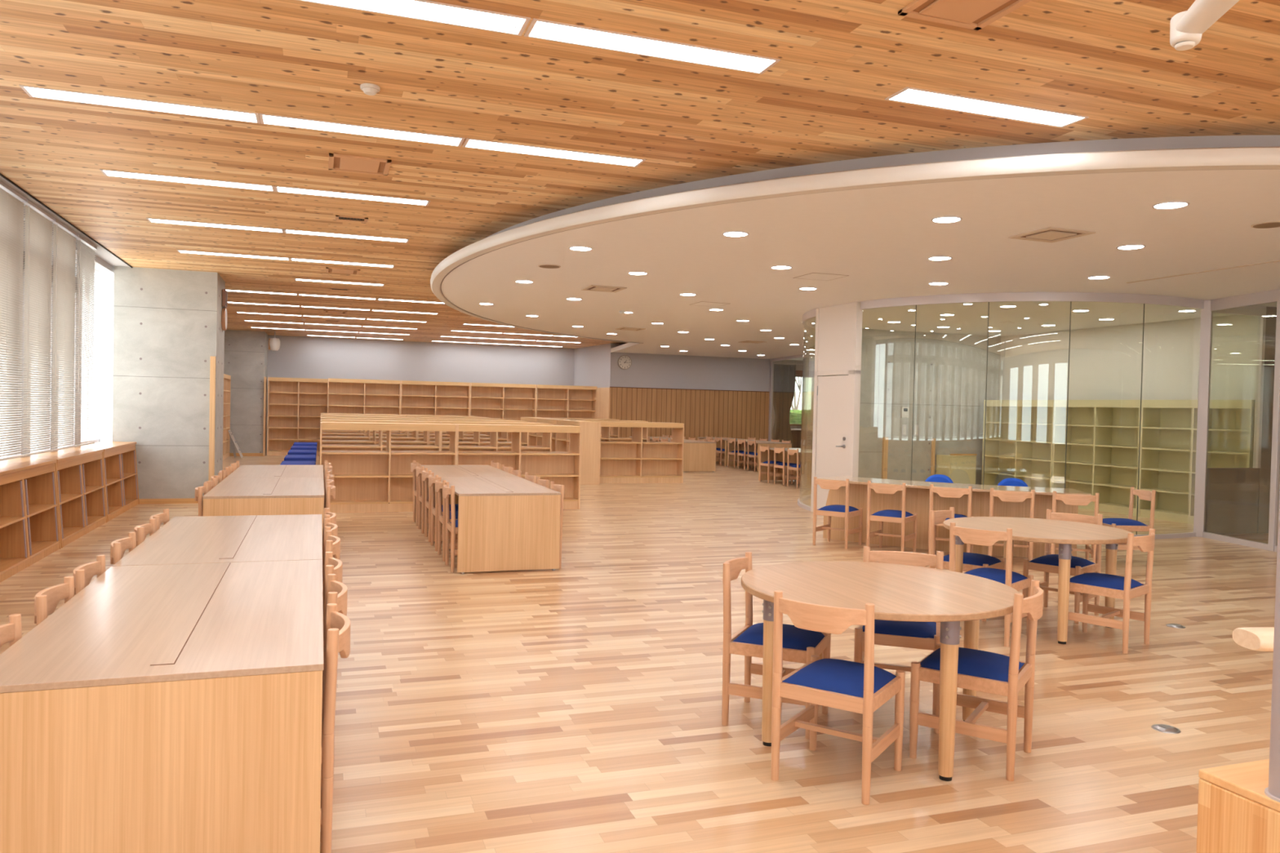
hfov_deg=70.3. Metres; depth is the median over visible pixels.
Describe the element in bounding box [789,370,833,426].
window
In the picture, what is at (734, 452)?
chair
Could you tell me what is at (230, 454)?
baseboard
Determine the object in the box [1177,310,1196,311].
recessed light
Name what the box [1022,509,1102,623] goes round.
chair
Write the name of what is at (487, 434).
bookcase
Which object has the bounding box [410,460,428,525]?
chair
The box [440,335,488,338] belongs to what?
recessed light
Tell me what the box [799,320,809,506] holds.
window
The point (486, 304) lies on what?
recessed light
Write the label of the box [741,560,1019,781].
round table
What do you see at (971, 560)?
chair
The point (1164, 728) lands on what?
socket
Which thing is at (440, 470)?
table
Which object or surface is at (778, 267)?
recessed light
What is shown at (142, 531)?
chair
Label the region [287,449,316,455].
upholstered bench
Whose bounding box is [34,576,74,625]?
chair
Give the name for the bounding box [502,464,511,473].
chair
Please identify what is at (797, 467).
chair
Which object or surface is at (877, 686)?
chair
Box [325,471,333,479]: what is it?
chair
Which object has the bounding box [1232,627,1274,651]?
handrail
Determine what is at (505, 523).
table
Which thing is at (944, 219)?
recessed light
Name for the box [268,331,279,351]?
wall speaker
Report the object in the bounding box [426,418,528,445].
bookcase
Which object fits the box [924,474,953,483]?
office chair
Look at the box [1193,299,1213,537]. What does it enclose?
trim
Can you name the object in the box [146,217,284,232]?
recessed light
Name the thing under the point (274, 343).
grille
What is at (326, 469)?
chair
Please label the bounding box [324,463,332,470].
chair
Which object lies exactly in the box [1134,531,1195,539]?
trim
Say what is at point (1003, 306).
recessed light
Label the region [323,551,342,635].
chair
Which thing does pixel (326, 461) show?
chair
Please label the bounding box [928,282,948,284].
recessed light
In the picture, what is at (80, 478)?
bookcase
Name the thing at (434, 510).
chair
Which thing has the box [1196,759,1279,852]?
wooden cabinet
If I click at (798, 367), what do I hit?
wall
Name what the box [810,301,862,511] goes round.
trim
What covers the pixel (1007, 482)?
office chair
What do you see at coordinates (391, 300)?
recessed light
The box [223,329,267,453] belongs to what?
wall
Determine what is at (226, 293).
grille
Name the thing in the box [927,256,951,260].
recessed light
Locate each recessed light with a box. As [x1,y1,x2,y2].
[18,84,260,123]
[99,168,275,191]
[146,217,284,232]
[176,249,290,260]
[226,289,297,295]
[227,301,300,306]
[235,311,302,315]
[244,320,303,324]
[250,326,305,330]
[258,113,464,146]
[274,185,430,205]
[284,229,408,242]
[289,257,395,267]
[294,278,384,285]
[297,0,530,35]
[297,293,377,299]
[300,305,370,311]
[302,315,365,319]
[304,323,361,326]
[305,329,358,333]
[306,334,355,337]
[355,337,403,340]
[358,332,409,335]
[362,325,417,329]
[366,318,426,322]
[370,309,438,314]
[377,298,444,303]
[431,340,475,343]
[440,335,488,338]
[449,330,502,333]
[462,137,645,167]
[462,323,514,327]
[475,342,520,345]
[479,302,493,305]
[488,337,535,341]
[502,333,552,336]
[515,280,533,283]
[520,344,563,346]
[524,17,780,74]
[535,340,582,342]
[566,297,582,300]
[568,246,592,250]
[627,271,648,275]
[679,293,696,295]
[708,308,724,311]
[722,231,749,236]
[736,320,749,321]
[770,265,792,269]
[798,287,817,289]
[884,86,1088,127]
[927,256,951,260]
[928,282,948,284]
[931,216,962,222]
[939,314,955,315]
[999,305,1017,307]
[1071,309,1089,311]
[1086,275,1111,279]
[1097,318,1114,319]
[1115,244,1146,249]
[1151,201,1189,208]
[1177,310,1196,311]
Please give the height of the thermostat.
0.200 m
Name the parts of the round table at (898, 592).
leg, leg, leg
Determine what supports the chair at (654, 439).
on the floor
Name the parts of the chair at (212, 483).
leg, rail, leg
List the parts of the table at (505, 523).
panel, panel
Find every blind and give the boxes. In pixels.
[0,180,26,461]
[22,199,54,456]
[50,218,78,451]
[73,234,97,446]
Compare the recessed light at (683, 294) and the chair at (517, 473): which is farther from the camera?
the recessed light at (683, 294)
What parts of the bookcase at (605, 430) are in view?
panel, shelf, panel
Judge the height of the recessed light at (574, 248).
0.006 m
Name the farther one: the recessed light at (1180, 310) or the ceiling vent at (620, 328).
the ceiling vent at (620, 328)
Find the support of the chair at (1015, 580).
on the floor
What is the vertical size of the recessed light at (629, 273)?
0.006 m
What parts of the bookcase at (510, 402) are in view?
panel, shelf, shelf, shelf, shelf, panel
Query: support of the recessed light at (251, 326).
in the ceiling at (1114, 64)
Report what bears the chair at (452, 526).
on the floor
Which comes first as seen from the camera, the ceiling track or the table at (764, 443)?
the ceiling track
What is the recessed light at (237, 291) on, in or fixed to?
in the ceiling at (1114, 64)
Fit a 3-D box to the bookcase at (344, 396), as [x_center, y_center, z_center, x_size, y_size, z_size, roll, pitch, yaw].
[-7.445,-0.217,24.494,1.870,2.100,0.353,1,1,-19]
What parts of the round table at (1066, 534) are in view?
leg, leg, leg, leg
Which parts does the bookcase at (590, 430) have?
panel, panel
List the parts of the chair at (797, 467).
leg, rail, seat frame, leg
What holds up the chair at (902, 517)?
on the floor
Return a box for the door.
[815,375,848,509]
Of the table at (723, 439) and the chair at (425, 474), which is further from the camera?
the table at (723, 439)
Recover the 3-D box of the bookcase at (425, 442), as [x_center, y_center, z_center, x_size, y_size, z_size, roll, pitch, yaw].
[-4.690,0.463,16.019,1.800,1.210,0.600,1,1,-19]
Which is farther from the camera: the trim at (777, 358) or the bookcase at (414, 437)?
the trim at (777, 358)
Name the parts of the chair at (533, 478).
rail, leg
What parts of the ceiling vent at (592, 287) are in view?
plate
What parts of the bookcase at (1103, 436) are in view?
panel, shelf, shelf, shelf, shelf, panel, shelf, shelf, shelf, shelf, shelf, panel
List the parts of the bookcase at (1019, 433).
panel, shelf, shelf, shelf, shelf, panel, shelf, shelf, shelf, shelf, panel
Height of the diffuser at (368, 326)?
0.004 m
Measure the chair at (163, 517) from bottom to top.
0.773 m
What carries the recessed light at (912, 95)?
in the ceiling at (1114, 64)
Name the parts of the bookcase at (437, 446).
shelf, panel, shelf, panel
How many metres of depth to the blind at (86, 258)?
10.57 m
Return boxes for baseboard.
[138,497,198,503]
[229,453,262,456]
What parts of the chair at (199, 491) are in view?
leg, rail, leg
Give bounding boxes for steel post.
[1264,482,1279,802]
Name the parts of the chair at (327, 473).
rail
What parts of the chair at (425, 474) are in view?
rail, leg, leg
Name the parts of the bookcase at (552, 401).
panel, shelf, shelf, shelf, shelf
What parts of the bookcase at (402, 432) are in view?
shelf, panel, shelf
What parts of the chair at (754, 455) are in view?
leg, rail, leg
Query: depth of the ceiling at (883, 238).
9.26 m
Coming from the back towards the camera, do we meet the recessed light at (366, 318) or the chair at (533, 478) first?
the recessed light at (366, 318)
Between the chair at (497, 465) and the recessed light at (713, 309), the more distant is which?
the recessed light at (713, 309)
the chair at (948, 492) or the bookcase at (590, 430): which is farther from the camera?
the bookcase at (590, 430)
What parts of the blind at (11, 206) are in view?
rail, ladder cord, head rail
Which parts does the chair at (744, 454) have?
leg, rail, seat frame, leg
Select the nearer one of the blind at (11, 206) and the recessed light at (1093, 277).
the blind at (11, 206)
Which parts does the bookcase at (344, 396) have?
panel, shelf, shelf, shelf, shelf, panel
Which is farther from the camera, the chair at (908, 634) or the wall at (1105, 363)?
the wall at (1105, 363)
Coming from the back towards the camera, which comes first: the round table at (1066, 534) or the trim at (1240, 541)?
the trim at (1240, 541)
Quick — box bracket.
[1169,0,1239,50]
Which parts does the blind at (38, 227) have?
ladder cord, rail, head rail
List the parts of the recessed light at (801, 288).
bulb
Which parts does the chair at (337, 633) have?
leg, leg, rail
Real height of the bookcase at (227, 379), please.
2.100 m
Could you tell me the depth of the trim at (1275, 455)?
10.54 m
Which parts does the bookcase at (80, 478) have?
panel, shelf, shelf, shelf, panel, shelf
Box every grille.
[225,291,227,306]
[269,337,279,351]
[539,265,559,268]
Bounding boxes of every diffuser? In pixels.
[253,327,297,329]
[301,306,369,310]
[306,329,350,332]
[360,332,402,334]
[368,326,412,328]
[445,336,488,338]
[451,330,495,333]
[503,333,545,335]
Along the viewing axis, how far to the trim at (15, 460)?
9.68 m
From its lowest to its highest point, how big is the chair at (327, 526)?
0.773 m
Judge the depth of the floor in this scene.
4.67 m
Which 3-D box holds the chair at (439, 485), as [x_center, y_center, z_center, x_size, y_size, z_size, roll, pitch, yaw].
[-1.753,0.894,8.867,0.490,0.773,0.419,1,1,-19]
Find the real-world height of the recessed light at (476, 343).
0.012 m
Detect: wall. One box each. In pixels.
[0,175,129,458]
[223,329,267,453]
[266,334,574,453]
[573,343,610,387]
[609,343,770,391]
[772,360,814,429]
[844,328,1000,484]
[999,314,1257,399]
[1204,306,1276,534]
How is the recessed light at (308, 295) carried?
in the ceiling at (1114, 64)
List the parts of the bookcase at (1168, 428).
panel, shelf, shelf, shelf, shelf, shelf, panel, shelf, shelf, panel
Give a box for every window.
[80,270,102,444]
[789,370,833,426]
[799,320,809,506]
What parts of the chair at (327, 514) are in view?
leg, leg, rail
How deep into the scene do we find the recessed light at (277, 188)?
7.94 m
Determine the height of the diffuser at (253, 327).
0.004 m
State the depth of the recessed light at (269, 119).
6.01 m
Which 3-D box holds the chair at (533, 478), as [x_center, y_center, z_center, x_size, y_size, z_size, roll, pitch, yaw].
[-1.346,0.888,9.594,0.490,0.773,0.419,1,1,-19]
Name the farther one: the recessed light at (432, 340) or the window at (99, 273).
the recessed light at (432, 340)
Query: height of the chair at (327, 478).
0.773 m
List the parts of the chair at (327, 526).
leg, leg, rail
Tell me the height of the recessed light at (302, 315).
0.012 m
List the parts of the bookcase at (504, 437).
shelf, panel, shelf, panel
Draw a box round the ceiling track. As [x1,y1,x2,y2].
[1126,260,1279,283]
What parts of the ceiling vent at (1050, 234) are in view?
plate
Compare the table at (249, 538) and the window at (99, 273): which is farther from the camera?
the window at (99, 273)
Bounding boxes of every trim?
[0,173,132,267]
[0,441,119,466]
[208,355,215,488]
[262,377,266,456]
[430,146,1279,343]
[440,168,1250,343]
[485,134,1279,238]
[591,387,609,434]
[610,342,639,352]
[768,361,773,441]
[769,357,782,361]
[782,355,794,359]
[794,353,810,358]
[797,494,811,511]
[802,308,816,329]
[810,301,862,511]
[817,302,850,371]
[860,292,1204,309]
[881,437,888,479]
[911,301,1144,534]
[930,438,935,475]
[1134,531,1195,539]
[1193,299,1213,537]
[1202,531,1267,550]
[1210,288,1277,311]
[1213,305,1266,468]
[1267,288,1279,551]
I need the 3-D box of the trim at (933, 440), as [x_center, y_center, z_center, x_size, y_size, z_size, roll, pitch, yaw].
[5.558,0.750,17.238,0.050,1.050,0.050,1,1,-19]
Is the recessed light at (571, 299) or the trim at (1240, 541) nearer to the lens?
the trim at (1240, 541)
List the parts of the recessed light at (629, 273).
bulb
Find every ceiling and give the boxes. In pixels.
[0,0,1279,348]
[439,168,1279,360]
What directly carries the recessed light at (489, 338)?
in the ceiling at (1114, 64)
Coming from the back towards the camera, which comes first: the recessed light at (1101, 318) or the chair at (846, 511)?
the recessed light at (1101, 318)
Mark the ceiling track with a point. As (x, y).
(1275, 260)
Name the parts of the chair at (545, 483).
rail, leg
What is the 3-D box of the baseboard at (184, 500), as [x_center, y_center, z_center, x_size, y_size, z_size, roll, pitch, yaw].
[-6.617,1.055,12.851,1.080,0.070,0.030,1,1,-19]
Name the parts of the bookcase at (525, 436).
shelf, panel, shelf, panel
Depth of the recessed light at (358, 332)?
23.75 m
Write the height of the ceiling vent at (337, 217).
0.008 m
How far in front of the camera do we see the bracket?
2.81 m
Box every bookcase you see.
[0,459,61,582]
[36,448,106,547]
[88,441,139,521]
[222,373,231,459]
[266,377,328,455]
[320,413,400,433]
[320,413,408,436]
[320,415,417,440]
[320,417,428,444]
[320,419,440,450]
[320,422,457,512]
[327,377,400,431]
[400,380,470,431]
[400,414,477,434]
[407,415,491,437]
[415,417,508,441]
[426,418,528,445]
[438,421,551,451]
[452,423,581,509]
[470,382,536,441]
[520,417,551,445]
[536,384,596,418]
[536,417,573,451]
[551,417,619,437]
[555,419,600,484]
[573,419,648,441]
[594,421,684,483]
[981,400,1054,488]
[1051,400,1142,516]
[1137,400,1255,524]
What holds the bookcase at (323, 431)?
on the floor
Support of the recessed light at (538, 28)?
in the ceiling at (1114, 64)
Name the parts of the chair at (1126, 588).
leg, seat, seat frame, leg, rail, leg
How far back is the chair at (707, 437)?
24.89 m
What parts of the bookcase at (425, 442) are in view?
shelf, panel, shelf, panel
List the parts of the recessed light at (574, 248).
bulb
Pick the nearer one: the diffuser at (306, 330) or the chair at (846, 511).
the chair at (846, 511)
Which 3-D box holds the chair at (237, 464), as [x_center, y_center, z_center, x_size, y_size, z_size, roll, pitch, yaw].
[-4.510,0.797,10.589,0.490,0.773,0.419,1,1,-19]
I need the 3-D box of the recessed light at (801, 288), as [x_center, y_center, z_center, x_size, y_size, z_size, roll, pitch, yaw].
[2.113,-1.733,11.424,0.236,0.006,0.236,1,1,-19]
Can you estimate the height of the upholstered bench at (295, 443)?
0.430 m
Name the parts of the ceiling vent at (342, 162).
plate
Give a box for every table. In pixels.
[0,559,324,852]
[111,514,322,566]
[202,477,324,528]
[226,464,324,477]
[415,465,517,519]
[433,476,560,573]
[629,436,671,441]
[656,439,715,471]
[697,436,754,466]
[724,440,791,471]
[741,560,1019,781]
[758,448,812,488]
[817,475,1091,558]
[943,516,1134,644]
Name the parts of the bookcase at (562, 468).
panel, shelf, panel, shelf, shelf, shelf, panel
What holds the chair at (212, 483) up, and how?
on the floor
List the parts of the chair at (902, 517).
leg, leg, rail, seat, seat frame, leg, leg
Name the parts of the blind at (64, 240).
rail, ladder cord, head rail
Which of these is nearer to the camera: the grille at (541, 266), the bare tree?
the grille at (541, 266)
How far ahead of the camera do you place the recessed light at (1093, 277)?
9.98 m
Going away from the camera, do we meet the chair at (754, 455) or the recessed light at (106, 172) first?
the recessed light at (106, 172)
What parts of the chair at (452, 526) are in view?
rail, leg, seat frame, leg, seat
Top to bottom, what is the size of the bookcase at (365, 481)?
1.210 m
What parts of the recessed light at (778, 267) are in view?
bulb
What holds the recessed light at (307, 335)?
in the ceiling at (1114, 64)
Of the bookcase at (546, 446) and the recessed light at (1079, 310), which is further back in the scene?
the bookcase at (546, 446)
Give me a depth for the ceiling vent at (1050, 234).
7.66 m
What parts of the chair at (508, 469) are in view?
rail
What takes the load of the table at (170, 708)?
on the floor
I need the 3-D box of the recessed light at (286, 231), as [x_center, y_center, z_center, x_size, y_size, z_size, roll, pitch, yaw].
[-3.178,-2.068,9.873,1.286,0.012,0.210,1,1,-19]
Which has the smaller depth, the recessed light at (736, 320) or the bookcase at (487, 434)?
the recessed light at (736, 320)
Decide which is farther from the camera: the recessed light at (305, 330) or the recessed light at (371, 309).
the recessed light at (305, 330)
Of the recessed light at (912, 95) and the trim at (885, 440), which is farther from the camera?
the trim at (885, 440)
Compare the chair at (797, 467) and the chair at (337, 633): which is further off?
the chair at (797, 467)
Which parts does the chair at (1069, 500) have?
leg, rail, leg, leg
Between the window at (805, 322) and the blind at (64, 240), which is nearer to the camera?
the blind at (64, 240)
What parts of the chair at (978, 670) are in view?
leg, leg, seat, seat frame, leg, leg, rail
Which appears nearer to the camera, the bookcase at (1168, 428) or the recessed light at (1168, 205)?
the recessed light at (1168, 205)
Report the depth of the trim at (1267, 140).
6.16 m
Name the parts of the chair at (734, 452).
leg, rail, leg, seat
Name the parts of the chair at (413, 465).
rail, leg, leg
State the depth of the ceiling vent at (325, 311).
18.23 m
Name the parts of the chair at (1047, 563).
leg, leg, seat, seat frame, rail, leg, leg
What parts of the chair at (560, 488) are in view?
leg, rail, leg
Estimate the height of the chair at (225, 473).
0.773 m
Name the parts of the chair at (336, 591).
leg, leg, rail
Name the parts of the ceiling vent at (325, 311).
plate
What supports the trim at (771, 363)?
attached to the wall at (646, 370)
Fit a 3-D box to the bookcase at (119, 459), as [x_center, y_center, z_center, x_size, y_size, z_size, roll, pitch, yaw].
[-6.814,0.673,11.695,0.330,0.870,2.002,1,1,-19]
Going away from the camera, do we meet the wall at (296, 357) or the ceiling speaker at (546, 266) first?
the ceiling speaker at (546, 266)
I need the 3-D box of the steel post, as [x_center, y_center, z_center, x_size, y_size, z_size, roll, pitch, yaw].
[1.554,-0.469,2.097,0.104,2.678,0.104,1,1,-19]
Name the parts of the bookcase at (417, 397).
panel, shelf, shelf, shelf, shelf, panel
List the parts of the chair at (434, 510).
rail, leg, leg, seat frame, seat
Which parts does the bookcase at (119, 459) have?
panel, shelf, shelf, shelf, panel, shelf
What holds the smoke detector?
attached to the ceiling at (1114, 64)
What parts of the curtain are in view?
rail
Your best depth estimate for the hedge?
34.12 m
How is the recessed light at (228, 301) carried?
in the ceiling at (1114, 64)
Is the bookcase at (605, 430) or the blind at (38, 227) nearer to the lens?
the blind at (38, 227)
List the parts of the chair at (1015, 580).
leg, rail, seat, leg, seat frame, leg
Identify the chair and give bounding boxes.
[0,613,22,648]
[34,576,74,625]
[72,555,105,595]
[110,532,136,564]
[133,518,155,546]
[150,508,169,531]
[195,483,208,515]
[204,477,216,491]
[210,472,222,488]
[218,467,229,480]
[225,463,234,474]
[230,460,239,470]
[320,603,350,852]
[322,507,336,543]
[322,518,337,575]
[322,530,340,582]
[322,573,347,671]
[323,460,331,476]
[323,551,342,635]
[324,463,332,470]
[324,466,332,497]
[324,476,333,508]
[324,482,335,508]
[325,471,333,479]
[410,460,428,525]
[415,464,428,533]
[422,467,431,542]
[428,472,457,551]
[435,476,457,561]
[442,481,457,572]
[491,461,500,469]
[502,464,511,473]
[510,467,521,477]
[524,472,537,483]
[536,476,549,488]
[550,481,564,568]
[652,436,658,441]
[706,435,724,463]
[715,436,724,466]
[721,551,831,739]
[727,437,749,468]
[737,438,754,470]
[746,440,757,471]
[755,439,779,468]
[759,444,786,483]
[770,590,905,804]
[773,446,799,485]
[786,448,803,488]
[792,446,811,481]
[813,476,862,549]
[853,546,943,715]
[866,480,917,551]
[909,579,1043,781]
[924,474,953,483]
[928,484,973,554]
[929,506,1005,622]
[949,522,1033,647]
[987,488,1035,560]
[996,478,1027,486]
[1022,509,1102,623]
[1049,491,1099,562]
[1067,528,1155,653]
[1091,486,1155,558]
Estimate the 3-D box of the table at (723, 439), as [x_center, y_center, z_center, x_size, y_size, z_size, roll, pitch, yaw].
[2.376,0.687,25.100,0.925,0.712,1.905,1,1,-19]
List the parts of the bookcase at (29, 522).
shelf, shelf, shelf, panel, shelf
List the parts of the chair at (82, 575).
leg, leg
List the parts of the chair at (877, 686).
leg, leg, rail, seat, seat frame, leg, leg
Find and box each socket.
[1151,724,1180,733]
[1165,623,1185,628]
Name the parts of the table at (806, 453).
panel, modesty panel, panel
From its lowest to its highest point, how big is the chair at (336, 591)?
0.773 m
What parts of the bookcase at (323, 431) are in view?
shelf, panel, shelf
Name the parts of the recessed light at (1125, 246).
bulb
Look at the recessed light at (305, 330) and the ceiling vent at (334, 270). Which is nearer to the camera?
the ceiling vent at (334, 270)
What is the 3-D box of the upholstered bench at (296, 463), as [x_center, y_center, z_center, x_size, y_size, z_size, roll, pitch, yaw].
[-5.878,0.835,15.612,0.560,0.430,0.980,1,1,-19]
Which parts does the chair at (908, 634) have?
leg, leg, seat, seat frame, rail, leg, leg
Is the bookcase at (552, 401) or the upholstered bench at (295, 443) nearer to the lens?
the upholstered bench at (295, 443)
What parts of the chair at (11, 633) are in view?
rail, leg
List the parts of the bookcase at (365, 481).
panel, shelf, shelf, shelf, panel, shelf, shelf, shelf, panel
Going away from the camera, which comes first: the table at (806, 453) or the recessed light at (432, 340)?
the table at (806, 453)
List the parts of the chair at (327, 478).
leg, leg, rail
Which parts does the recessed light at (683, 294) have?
bulb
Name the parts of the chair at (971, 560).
leg, rail, leg, seat frame, seat, leg, leg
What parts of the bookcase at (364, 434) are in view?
shelf, panel, shelf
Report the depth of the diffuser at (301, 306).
17.55 m
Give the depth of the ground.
43.48 m
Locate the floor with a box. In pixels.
[0,453,1276,852]
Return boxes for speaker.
[222,288,227,307]
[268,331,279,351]
[537,264,560,268]
[1250,221,1279,228]
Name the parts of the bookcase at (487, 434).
shelf, panel, shelf, panel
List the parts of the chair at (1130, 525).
seat, seat frame, leg, rail, leg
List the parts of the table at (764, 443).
panel, modesty panel, panel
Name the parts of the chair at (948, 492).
leg, rail, seat, leg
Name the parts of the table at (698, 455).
panel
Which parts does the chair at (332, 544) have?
leg, leg, rail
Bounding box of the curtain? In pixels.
[772,362,814,448]
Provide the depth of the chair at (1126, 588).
5.98 m
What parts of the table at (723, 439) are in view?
panel, modesty panel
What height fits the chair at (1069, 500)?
0.773 m
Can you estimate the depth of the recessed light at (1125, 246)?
8.17 m
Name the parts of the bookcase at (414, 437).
shelf, panel, shelf, panel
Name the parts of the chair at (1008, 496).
leg, rail, leg, leg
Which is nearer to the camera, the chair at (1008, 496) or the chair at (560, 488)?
the chair at (560, 488)
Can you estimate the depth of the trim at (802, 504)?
14.47 m
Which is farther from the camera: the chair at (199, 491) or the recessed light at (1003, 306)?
the recessed light at (1003, 306)
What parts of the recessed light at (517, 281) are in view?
bulb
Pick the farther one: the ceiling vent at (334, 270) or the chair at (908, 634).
the ceiling vent at (334, 270)
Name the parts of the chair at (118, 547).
leg, rail, leg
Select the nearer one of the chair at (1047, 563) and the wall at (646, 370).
the chair at (1047, 563)
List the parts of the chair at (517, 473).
rail, leg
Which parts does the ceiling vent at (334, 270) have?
plate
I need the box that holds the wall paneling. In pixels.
[609,386,769,440]
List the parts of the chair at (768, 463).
leg, rail, leg, seat frame, seat, leg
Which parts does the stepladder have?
leg, leg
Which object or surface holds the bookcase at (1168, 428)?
on the floor
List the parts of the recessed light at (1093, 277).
bulb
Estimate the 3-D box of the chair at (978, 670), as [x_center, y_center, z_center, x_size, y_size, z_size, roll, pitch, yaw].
[1.494,1.067,3.996,0.490,0.773,0.419,2,1,33]
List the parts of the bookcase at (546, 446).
panel, shelf, panel, shelf, panel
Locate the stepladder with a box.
[227,430,243,457]
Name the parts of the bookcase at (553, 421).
panel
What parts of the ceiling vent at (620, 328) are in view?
plate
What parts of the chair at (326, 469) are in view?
leg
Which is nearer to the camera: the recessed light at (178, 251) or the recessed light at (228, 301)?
the recessed light at (178, 251)
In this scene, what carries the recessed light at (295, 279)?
in the ceiling at (1114, 64)
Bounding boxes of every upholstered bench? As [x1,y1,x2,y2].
[280,461,315,465]
[284,454,315,462]
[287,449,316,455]
[290,445,316,450]
[293,442,317,446]
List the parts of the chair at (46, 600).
leg, leg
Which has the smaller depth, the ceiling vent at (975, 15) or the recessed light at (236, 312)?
the ceiling vent at (975, 15)
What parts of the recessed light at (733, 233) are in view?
bulb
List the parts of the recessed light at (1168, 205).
bulb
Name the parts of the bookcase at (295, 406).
panel, shelf, shelf, shelf, shelf, shelf, shelf, shelf, shelf, shelf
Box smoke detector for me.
[360,83,380,95]
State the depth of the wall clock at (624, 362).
25.62 m
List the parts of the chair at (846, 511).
leg, leg, rail, seat, seat frame, leg, leg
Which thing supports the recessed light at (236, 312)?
in the ceiling at (1114, 64)
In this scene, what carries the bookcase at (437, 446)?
on the floor
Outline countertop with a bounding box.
[817,475,1091,495]
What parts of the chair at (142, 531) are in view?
leg, leg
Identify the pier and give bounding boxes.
[112,266,225,498]
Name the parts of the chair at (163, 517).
leg, rail, leg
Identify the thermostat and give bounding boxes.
[901,407,909,417]
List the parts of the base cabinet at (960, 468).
door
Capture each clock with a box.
[221,307,226,330]
[617,355,631,369]
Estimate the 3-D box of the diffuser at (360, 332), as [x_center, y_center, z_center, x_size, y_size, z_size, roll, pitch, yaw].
[-6.685,-2.434,23.772,1.246,0.004,0.186,1,1,-19]
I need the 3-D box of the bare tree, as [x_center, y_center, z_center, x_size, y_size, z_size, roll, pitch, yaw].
[6.386,-0.943,38.747,1.574,4.196,1.945,1,1,-15]
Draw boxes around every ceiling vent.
[324,310,346,314]
[325,266,359,275]
[328,153,391,175]
[329,288,349,290]
[335,215,368,222]
[581,284,626,292]
[614,327,645,330]
[738,340,766,343]
[897,0,1031,30]
[1008,226,1095,242]
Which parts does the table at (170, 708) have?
panel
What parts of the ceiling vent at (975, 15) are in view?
plate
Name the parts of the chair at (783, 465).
leg, rail, seat frame, leg, seat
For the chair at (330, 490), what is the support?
on the floor
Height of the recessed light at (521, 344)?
0.012 m
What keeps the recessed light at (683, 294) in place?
in the ceiling at (883, 238)
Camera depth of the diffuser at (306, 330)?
23.30 m
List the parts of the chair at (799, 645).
leg, rail, leg, seat, seat frame, leg, leg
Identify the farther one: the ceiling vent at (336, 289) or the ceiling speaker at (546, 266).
the ceiling vent at (336, 289)
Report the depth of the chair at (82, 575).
4.03 m
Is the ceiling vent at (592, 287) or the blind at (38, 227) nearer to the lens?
the blind at (38, 227)
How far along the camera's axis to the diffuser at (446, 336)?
24.47 m
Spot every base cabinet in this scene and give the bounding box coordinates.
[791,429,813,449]
[935,453,977,484]
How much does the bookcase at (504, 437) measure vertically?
1.210 m
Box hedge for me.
[789,409,810,424]
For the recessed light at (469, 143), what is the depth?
6.44 m
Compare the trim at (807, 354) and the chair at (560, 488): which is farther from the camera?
the trim at (807, 354)
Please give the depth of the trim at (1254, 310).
12.19 m
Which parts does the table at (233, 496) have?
panel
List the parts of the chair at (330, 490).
leg, leg, rail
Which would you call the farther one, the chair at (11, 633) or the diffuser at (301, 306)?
the diffuser at (301, 306)
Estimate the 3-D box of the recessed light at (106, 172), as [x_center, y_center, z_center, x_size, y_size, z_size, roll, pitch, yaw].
[-3.718,-2.032,7.521,1.286,0.012,0.210,1,1,-19]
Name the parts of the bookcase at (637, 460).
shelf, shelf, shelf, panel, shelf, shelf, shelf, panel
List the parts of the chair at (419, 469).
rail, leg, leg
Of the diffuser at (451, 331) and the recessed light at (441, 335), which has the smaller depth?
the diffuser at (451, 331)
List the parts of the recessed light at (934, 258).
bulb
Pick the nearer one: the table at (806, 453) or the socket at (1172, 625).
the socket at (1172, 625)
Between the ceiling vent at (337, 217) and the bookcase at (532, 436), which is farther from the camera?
the bookcase at (532, 436)
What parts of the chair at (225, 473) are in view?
rail, leg, leg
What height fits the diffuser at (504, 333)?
0.004 m
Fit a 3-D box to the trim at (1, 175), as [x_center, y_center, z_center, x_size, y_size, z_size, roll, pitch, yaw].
[-3.859,-1.953,3.519,0.010,0.017,19.300,1,1,-19]
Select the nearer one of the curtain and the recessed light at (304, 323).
the recessed light at (304, 323)
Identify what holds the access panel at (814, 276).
attached to the ceiling at (883, 238)
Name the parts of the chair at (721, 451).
leg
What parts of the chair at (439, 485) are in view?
rail, leg, leg, seat frame, seat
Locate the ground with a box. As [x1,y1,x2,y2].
[80,426,106,441]
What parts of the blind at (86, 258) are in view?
rail, ladder cord, head rail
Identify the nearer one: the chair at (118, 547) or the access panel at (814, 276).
the chair at (118, 547)
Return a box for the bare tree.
[791,377,801,409]
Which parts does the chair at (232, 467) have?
leg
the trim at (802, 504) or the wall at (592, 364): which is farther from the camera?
the wall at (592, 364)
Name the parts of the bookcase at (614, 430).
panel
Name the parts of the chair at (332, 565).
leg, leg, rail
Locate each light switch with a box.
[902,424,906,435]
[914,424,918,435]
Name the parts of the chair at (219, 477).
leg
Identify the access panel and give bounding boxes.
[688,301,728,306]
[792,272,848,280]

